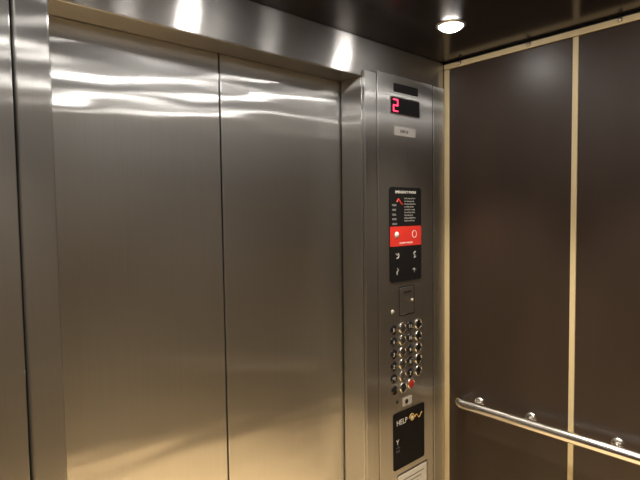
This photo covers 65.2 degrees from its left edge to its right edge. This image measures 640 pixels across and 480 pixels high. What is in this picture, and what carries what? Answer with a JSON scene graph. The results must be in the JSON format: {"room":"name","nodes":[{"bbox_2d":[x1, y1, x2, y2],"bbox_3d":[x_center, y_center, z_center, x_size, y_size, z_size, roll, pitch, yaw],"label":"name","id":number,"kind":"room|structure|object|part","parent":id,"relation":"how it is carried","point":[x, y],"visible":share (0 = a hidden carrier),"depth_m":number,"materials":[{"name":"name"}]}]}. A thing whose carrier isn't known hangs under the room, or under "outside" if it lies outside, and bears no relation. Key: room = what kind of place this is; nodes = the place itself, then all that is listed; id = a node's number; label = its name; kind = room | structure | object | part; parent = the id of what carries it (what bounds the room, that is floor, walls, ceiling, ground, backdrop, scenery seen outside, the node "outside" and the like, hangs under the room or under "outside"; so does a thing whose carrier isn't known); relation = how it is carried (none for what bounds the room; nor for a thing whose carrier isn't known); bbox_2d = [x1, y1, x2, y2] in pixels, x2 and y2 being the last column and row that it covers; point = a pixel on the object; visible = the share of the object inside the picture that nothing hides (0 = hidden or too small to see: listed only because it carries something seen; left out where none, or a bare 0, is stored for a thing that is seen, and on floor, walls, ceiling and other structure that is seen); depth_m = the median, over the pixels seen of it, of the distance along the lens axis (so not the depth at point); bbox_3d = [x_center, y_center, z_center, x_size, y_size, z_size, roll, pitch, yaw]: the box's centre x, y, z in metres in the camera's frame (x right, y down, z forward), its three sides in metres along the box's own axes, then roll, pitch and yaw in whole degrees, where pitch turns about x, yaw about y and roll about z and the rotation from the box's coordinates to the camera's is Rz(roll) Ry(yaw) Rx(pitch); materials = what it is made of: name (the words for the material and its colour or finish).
{"room":"elevator interior","nodes":[
{"label":"elevator interior","id":0,"kind":"room"},
{"bbox_2d":[0,0,31,479],"bbox_3d":[-0.889,0.434,1.068,0.457,2.285,0.110,-3,4,-42],"label":"wall panel","id":1,"kind":"object","parent":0,"point":[14,444],"depth_m":1.14,"materials":[{"name":"metal"}]},
{"bbox_3d":[-0.722,0.424,1.218,0.006,2.285,0.088,-3,4,-42],"label":"left joint backing","id":2,"kind":"part","parent":1,"relation":"part of","materials":[{"name":"metal"}]},
{"bbox_2d":[432,86,443,479],"bbox_3d":[0.366,0.416,2.187,0.461,2.170,0.116,-3,4,-42],"label":"corner trim","id":3,"kind":"object","parent":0,"point":[432,94],"depth_m":2.25,"materials":[{"name":"metal"}]},
{"bbox_2d":[375,71,432,479],"bbox_3d":[0.366,0.390,2.105,0.358,2.108,0.017,-3,4,-42],"label":"plate","id":4,"kind":"object","parent":3,"relation":"attached to","point":[402,161],"depth_m":2.06,"materials":[{"name":"metal"}]},
{"bbox_2d":[390,362,396,371],"bbox_3d":[0.302,0.519,2.048,0.041,0.041,0.002,-3,4,-42],"label":"label plate","id":5,"kind":"object","parent":4,"relation":"attached to","point":[392,367],"visible":1,"depth_m":2.04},
{"bbox_2d":[390,350,396,359],"bbox_3d":[0.302,0.469,2.045,0.041,0.041,0.002,-3,4,-42],"label":"label plate","id":6,"kind":"object","parent":4,"relation":"attached to","point":[392,351],"visible":1,"depth_m":2.04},
{"bbox_2d":[390,337,396,346],"bbox_3d":[0.301,0.418,2.042,0.041,0.041,0.002,-3,4,-42],"label":"label plate","id":7,"kind":"object","parent":4,"relation":"attached to","point":[393,339],"visible":1,"depth_m":2.04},
{"bbox_2d":[390,325,396,334],"bbox_3d":[0.300,0.368,2.040,0.041,0.041,0.002,-3,4,-42],"label":"label plate","id":8,"kind":"object","parent":4,"relation":"attached to","point":[392,332],"visible":1,"depth_m":2.04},
{"bbox_2d":[391,374,396,383],"bbox_3d":[0.303,0.569,2.050,0.041,0.041,0.002,-3,4,-42],"label":"label plate","id":9,"kind":"object","parent":4,"relation":"attached to","point":[393,375],"visible":1,"depth_m":2.05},
{"bbox_2d":[391,386,397,394],"bbox_3d":[0.306,0.619,2.055,0.038,0.038,0.002,-3,4,-42],"label":"label plate","id":10,"kind":"object","parent":4,"relation":"attached to","point":[394,390],"visible":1,"depth_m":2.05,"materials":[{"name":"black plastic"}]},
{"bbox_3d":[0.343,0.365,2.076,0.045,0.045,0.006,-3,4,-42],"label":"button","id":11,"kind":"part","parent":4,"relation":"part of","materials":[{"name":"silver metal"}]},
{"bbox_2d":[400,324,405,331],"bbox_3d":[0.344,0.365,2.075,0.034,0.034,0.006,-3,4,-42],"label":"cap","id":12,"kind":"object","parent":4,"relation":"attached to","point":[402,328],"depth_m":2.07,"materials":[{"name":"silver metal"}]},
{"bbox_2d":[400,336,405,343],"bbox_3d":[0.344,0.416,2.078,0.034,0.034,0.006,-3,4,-42],"label":"cap","id":13,"kind":"object","parent":4,"relation":"attached to","point":[403,339],"depth_m":2.07,"materials":[{"name":"metal"}]},
{"bbox_2d":[400,348,405,355],"bbox_3d":[0.345,0.466,2.081,0.034,0.034,0.006,-3,4,-42],"label":"cap","id":14,"kind":"object","parent":4,"relation":"attached to","point":[403,351],"depth_m":2.08,"materials":[{"name":"silver metal"}]},
{"bbox_2d":[400,360,405,367],"bbox_3d":[0.346,0.517,2.083,0.034,0.034,0.006,-3,4,-42],"label":"cap","id":15,"kind":"object","parent":4,"relation":"attached to","point":[403,363],"depth_m":2.08,"materials":[{"name":"silver metal"}]},
{"bbox_3d":[0.346,0.567,2.086,0.045,0.045,0.006,-3,4,-42],"label":"button","id":16,"kind":"part","parent":4,"relation":"part of","materials":[{"name":"silver metal"}]},
{"bbox_2d":[401,372,405,379],"bbox_3d":[0.346,0.567,2.086,0.034,0.034,0.006,-3,4,-42],"label":"cap","id":17,"kind":"object","parent":4,"relation":"attached to","point":[403,374],"depth_m":2.08,"materials":[{"name":"metal"}]},
{"bbox_2d":[401,383,405,391],"bbox_3d":[0.350,0.617,2.091,0.034,0.034,0.006,-3,4,-42],"label":"cap","id":18,"kind":"object","parent":4,"relation":"attached to","point":[403,387],"depth_m":2.09,"materials":[{"name":"black plastic"}]},
{"bbox_3d":[0.350,0.617,2.091,0.045,0.045,0.006,-3,4,-42],"label":"door open button","id":19,"kind":"part","parent":4,"relation":"part of","materials":[{"name":"silver metal"}]},
{"bbox_2d":[391,97,418,117],"bbox_3d":[0.350,-0.543,2.046,0.182,0.062,0.003,-3,4,-42],"label":"indicator","id":20,"kind":"object","parent":4,"relation":"attached to","point":[405,107],"visible":1,"depth_m":2.04,"materials":[{"name":"black plastic"}]},
{"bbox_3d":[0.349,-0.543,2.047,0.192,0.072,0.001,-3,4,-42],"label":"indicator bezel","id":21,"kind":"part","parent":4,"relation":"part of","materials":[{"name":"black plastic"}]},
{"bbox_2d":[389,187,420,282],"bbox_3d":[0.355,-0.024,2.072,0.208,0.387,0.003,-3,4,-42],"label":"sign","id":22,"kind":"object","parent":4,"relation":"attached to","point":[406,261],"visible":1,"depth_m":2.06,"materials":[{"name":"black plastic"}]},
{"bbox_2d":[390,226,420,246],"bbox_3d":[0.356,-0.017,2.072,0.204,0.081,0.003,-3,4,-42],"label":"sign band","id":23,"kind":"object","parent":22,"relation":"attached to","point":[405,232],"visible":1,"depth_m":2.07,"materials":[{"name":"red plastic"}]},
{"bbox_2d":[394,126,415,137],"bbox_3d":[0.348,-0.443,2.050,0.138,0.036,0.002,-3,4,-42],"label":"label","id":24,"kind":"object","parent":4,"relation":"attached to","point":[411,132],"visible":1,"depth_m":2.05,"materials":[{"name":"white plastic"}]},
{"bbox_2d":[393,83,417,96],"bbox_3d":[0.352,-0.614,2.046,0.157,0.033,0.002,-3,4,-42],"label":"window","id":25,"kind":"structure","parent":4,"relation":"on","point":[399,88],"depth_m":2.04,"materials":[{"name":"black plastic"}]},
{"bbox_2d":[399,284,414,316],"bbox_3d":[0.363,0.252,2.092,0.103,0.124,0.001,-3,4,-42],"label":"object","id":26,"kind":"object","parent":4,"relation":"attached to","point":[413,284],"visible":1,"depth_m":2.07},
{"bbox_2d":[400,286,413,314],"bbox_3d":[0.363,0.252,2.091,0.091,0.112,0.002,-3,4,-42],"label":"door","id":27,"kind":"structure","parent":26,"relation":"attached to","point":[406,305],"depth_m":2.09,"materials":[{"name":"metal"}]},
{"bbox_2d":[402,395,411,406],"bbox_3d":[0.369,0.679,2.113,0.062,0.036,0.002,-3,4,-42],"label":"switch","id":28,"kind":"object","parent":4,"relation":"attached to","point":[409,398],"visible":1,"depth_m":2.11,"materials":[{"name":"silver metal"}]},
{"bbox_3d":[0.369,0.679,2.113,0.062,0.036,0.002,-3,4,-42],"label":"plate","id":29,"kind":"part","parent":28,"relation":"part of","materials":[{"name":"silver metal"}]},
{"bbox_2d":[393,402,423,470],"bbox_3d":[0.380,0.834,2.128,0.210,0.242,0.003,-3,4,-42],"label":"sign","id":30,"kind":"object","parent":4,"relation":"attached to","point":[410,434],"visible":1,"depth_m":2.12,"materials":[{"name":"black plastic"}]},
{"bbox_2d":[407,368,412,377],"bbox_3d":[0.383,0.565,2.122,0.041,0.041,0.002,-3,4,-42],"label":"label plate","id":31,"kind":"object","parent":4,"relation":"attached to","point":[410,369],"visible":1,"depth_m":2.12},
{"bbox_2d":[407,356,412,365],"bbox_3d":[0.382,0.514,2.119,0.041,0.041,0.002,-3,4,-42],"label":"label plate","id":32,"kind":"object","parent":4,"relation":"attached to","point":[410,358],"visible":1,"depth_m":2.12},
{"bbox_2d":[407,345,412,353],"bbox_3d":[0.382,0.464,2.116,0.041,0.041,0.002,-3,4,-42],"label":"label plate","id":33,"kind":"object","parent":4,"relation":"attached to","point":[409,346],"visible":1,"depth_m":2.11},
{"bbox_2d":[407,333,412,342],"bbox_3d":[0.381,0.413,2.114,0.041,0.041,0.002,-3,4,-42],"label":"label plate","id":34,"kind":"object","parent":4,"relation":"attached to","point":[409,334],"visible":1,"depth_m":2.11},
{"bbox_2d":[407,321,412,330],"bbox_3d":[0.380,0.363,2.111,0.041,0.041,0.002,-3,4,-42],"label":"label plate","id":35,"kind":"object","parent":4,"relation":"attached to","point":[410,323],"visible":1,"depth_m":2.11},
{"bbox_2d":[409,380,413,387],"bbox_3d":[0.389,0.610,2.126,0.034,0.034,0.006,-3,4,-42],"label":"cap","id":36,"kind":"object","parent":4,"relation":"attached to","point":[411,383],"depth_m":2.12,"materials":[{"name":"red plastic"}]},
{"bbox_2d":[397,459,427,479],"bbox_3d":[0.401,1.089,2.158,0.210,0.224,0.002,-3,4,-42],"label":"card holder","id":37,"kind":"object","parent":4,"relation":"attached to","point":[426,460],"visible":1,"depth_m":2.17,"materials":[{"name":"silver metal"}]},
{"bbox_2d":[398,462,426,479],"bbox_3d":[0.401,1.089,2.158,0.194,0.205,0.003,-3,4,-42],"label":"card","id":38,"kind":"object","parent":37,"relation":"in","point":[423,476],"visible":1,"depth_m":2.17,"materials":[{"name":"white paper"}]},
{"bbox_2d":[416,320,420,327],"bbox_3d":[0.423,0.360,2.147,0.034,0.034,0.006,-3,4,-42],"label":"cap","id":39,"kind":"object","parent":4,"relation":"attached to","point":[418,324],"depth_m":2.14,"materials":[{"name":"black plastic"}]},
{"bbox_2d":[416,343,420,350],"bbox_3d":[0.425,0.461,2.152,0.034,0.034,0.006,-3,4,-42],"label":"cap","id":40,"kind":"object","parent":4,"relation":"attached to","point":[418,347],"depth_m":2.15,"materials":[{"name":"black plastic"}]},
{"bbox_2d":[416,355,420,362],"bbox_3d":[0.425,0.512,2.154,0.034,0.034,0.006,-3,4,-42],"label":"cap","id":41,"kind":"object","parent":4,"relation":"attached to","point":[418,359],"depth_m":2.15,"materials":[{"name":"black plastic"}]},
{"bbox_3d":[0.426,0.562,2.158,0.045,0.045,0.006,-3,4,-42],"label":"button","id":42,"kind":"part","parent":4,"relation":"part of","materials":[{"name":"silver metal"}]},
{"bbox_3d":[0.424,0.411,2.150,0.045,0.045,0.006,-3,4,-42],"label":"button","id":43,"kind":"part","parent":4,"relation":"part of","materials":[{"name":"silver metal"}]},
{"bbox_3d":[0.538,0.379,2.266,0.079,2.108,0.006,-3,4,-42],"label":"return strip","id":44,"kind":"part","parent":3,"relation":"part of","materials":[{"name":"metal"}]},
{"bbox_2d":[251,0,639,64],"bbox_3d":[0.285,-0.744,0.938,2.240,0.050,1.860,-3,4,-42],"label":"ceiling","id":45,"kind":"structure","parent":0,"point":[405,25],"depth_m":1.72,"materials":[{"name":"grey"}]},
{"bbox_2d":[436,20,465,32],"bbox_3d":[0.467,-0.756,1.785,0.106,0.020,0.106,-3,4,-42],"label":"recessed light","id":46,"kind":"object","parent":45,"relation":"in","point":[448,26],"visible":1,"depth_m":1.76,"materials":[{"name":"white glass"}]},
{"bbox_2d":[446,11,639,64],"bbox_3d":[1.155,0.373,1.701,0.048,2.285,1.670,-3,4,-42],"label":"wall","id":47,"kind":"structure","parent":0,"point":[638,11],"depth_m":1.90,"materials":[{"name":"black"}]},
{"bbox_2d":[10,0,443,479],"bbox_3d":[-0.093,0.386,1.780,1.684,2.285,0.110,-3,4,-42],"label":"door frame","id":48,"kind":"structure","parent":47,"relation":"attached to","point":[29,18],"depth_m":1.39,"materials":[{"name":"metal"}]},
{"bbox_3d":[-0.078,-0.682,1.749,1.606,0.148,0.110,-3,4,-42],"label":"door header","id":49,"kind":"part","parent":48,"relation":"part of","materials":[{"name":"silver metal"}]},
{"bbox_2d":[362,70,378,479],"bbox_3d":[0.202,0.404,1.962,0.066,2.098,0.012,-3,4,-42],"label":"hinged border","id":50,"kind":"object","parent":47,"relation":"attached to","point":[368,77],"visible":1,"depth_m":1.94,"materials":[{"name":"metal"}]},
{"bbox_2d":[444,70,448,479],"bbox_3d":[0.584,0.317,2.289,0.014,2.151,0.026,-3,4,-42],"label":"trim","id":51,"kind":"structure","parent":47,"relation":"attached to","point":[446,73],"depth_m":2.28,"materials":[{"name":"beige"}]},
{"bbox_2d":[449,38,572,479],"bbox_3d":[0.763,0.325,2.091,0.012,2.151,0.541,-3,4,-42],"label":"wall panel","id":52,"kind":"object","parent":47,"relation":"attached to","point":[510,116],"visible":1,"depth_m":2.05,"materials":[{"name":"brown laminate"}]},
{"bbox_2d":[444,12,639,70],"bbox_3d":[1.113,-0.746,1.624,0.016,0.022,1.658,-3,4,-42],"label":"trim","id":53,"kind":"structure","parent":47,"relation":"attached to","point":[634,17],"depth_m":1.89,"materials":[{"name":"beige metal"}]},
{"bbox_2d":[455,394,639,465],"bbox_3d":[1.107,0.733,1.668,0.076,0.050,1.506,-3,4,-42],"label":"handrail","id":54,"kind":"object","parent":47,"relation":"attached to","point":[616,448],"visible":1,"depth_m":1.88,"materials":[{"name":"silver metal"}]},
{"bbox_2d":[567,36,578,479],"bbox_3d":[0.950,0.334,1.880,0.014,2.151,0.020,-3,4,-42],"label":"trim","id":55,"kind":"structure","parent":47,"relation":"attached to","point":[575,72],"depth_m":1.86,"materials":[{"name":"beige metal"}]},
{"bbox_2d":[574,20,639,479],"bbox_3d":[1.139,0.342,1.672,0.012,2.151,0.539,-3,4,-42],"label":"wall panel","id":56,"kind":"object","parent":47,"relation":"attached to","point":[607,336],"visible":1,"depth_m":1.77,"materials":[{"name":"brown laminate"}]},
{"bbox_3d":[0.347,1.589,1.026,2.140,0.050,1.670,-3,4,-42],"label":"floor","id":57,"kind":"structure","parent":0,"visible":0},
{"bbox_3d":[-0.274,1.552,1.711,1.130,0.048,0.180,-3,4,-42],"label":"sill","id":58,"kind":"structure","parent":57,"relation":"on","visible":0},
{"bbox_2d":[48,14,227,479],"bbox_3d":[-0.529,0.444,1.490,0.554,2.188,0.026,-3,4,-42],"label":"elevator door","id":59,"kind":"structure","parent":58,"relation":"on","point":[136,131],"depth_m":1.46,"materials":[{"name":"metal"}]},
{"bbox_2d":[218,53,345,479],"bbox_3d":[-0.107,0.418,1.868,0.570,2.188,0.026,-3,4,-42],"label":"elevator door","id":60,"kind":"structure","parent":58,"relation":"on","point":[280,128],"depth_m":1.81,"materials":[{"name":"metal"}]}
]}

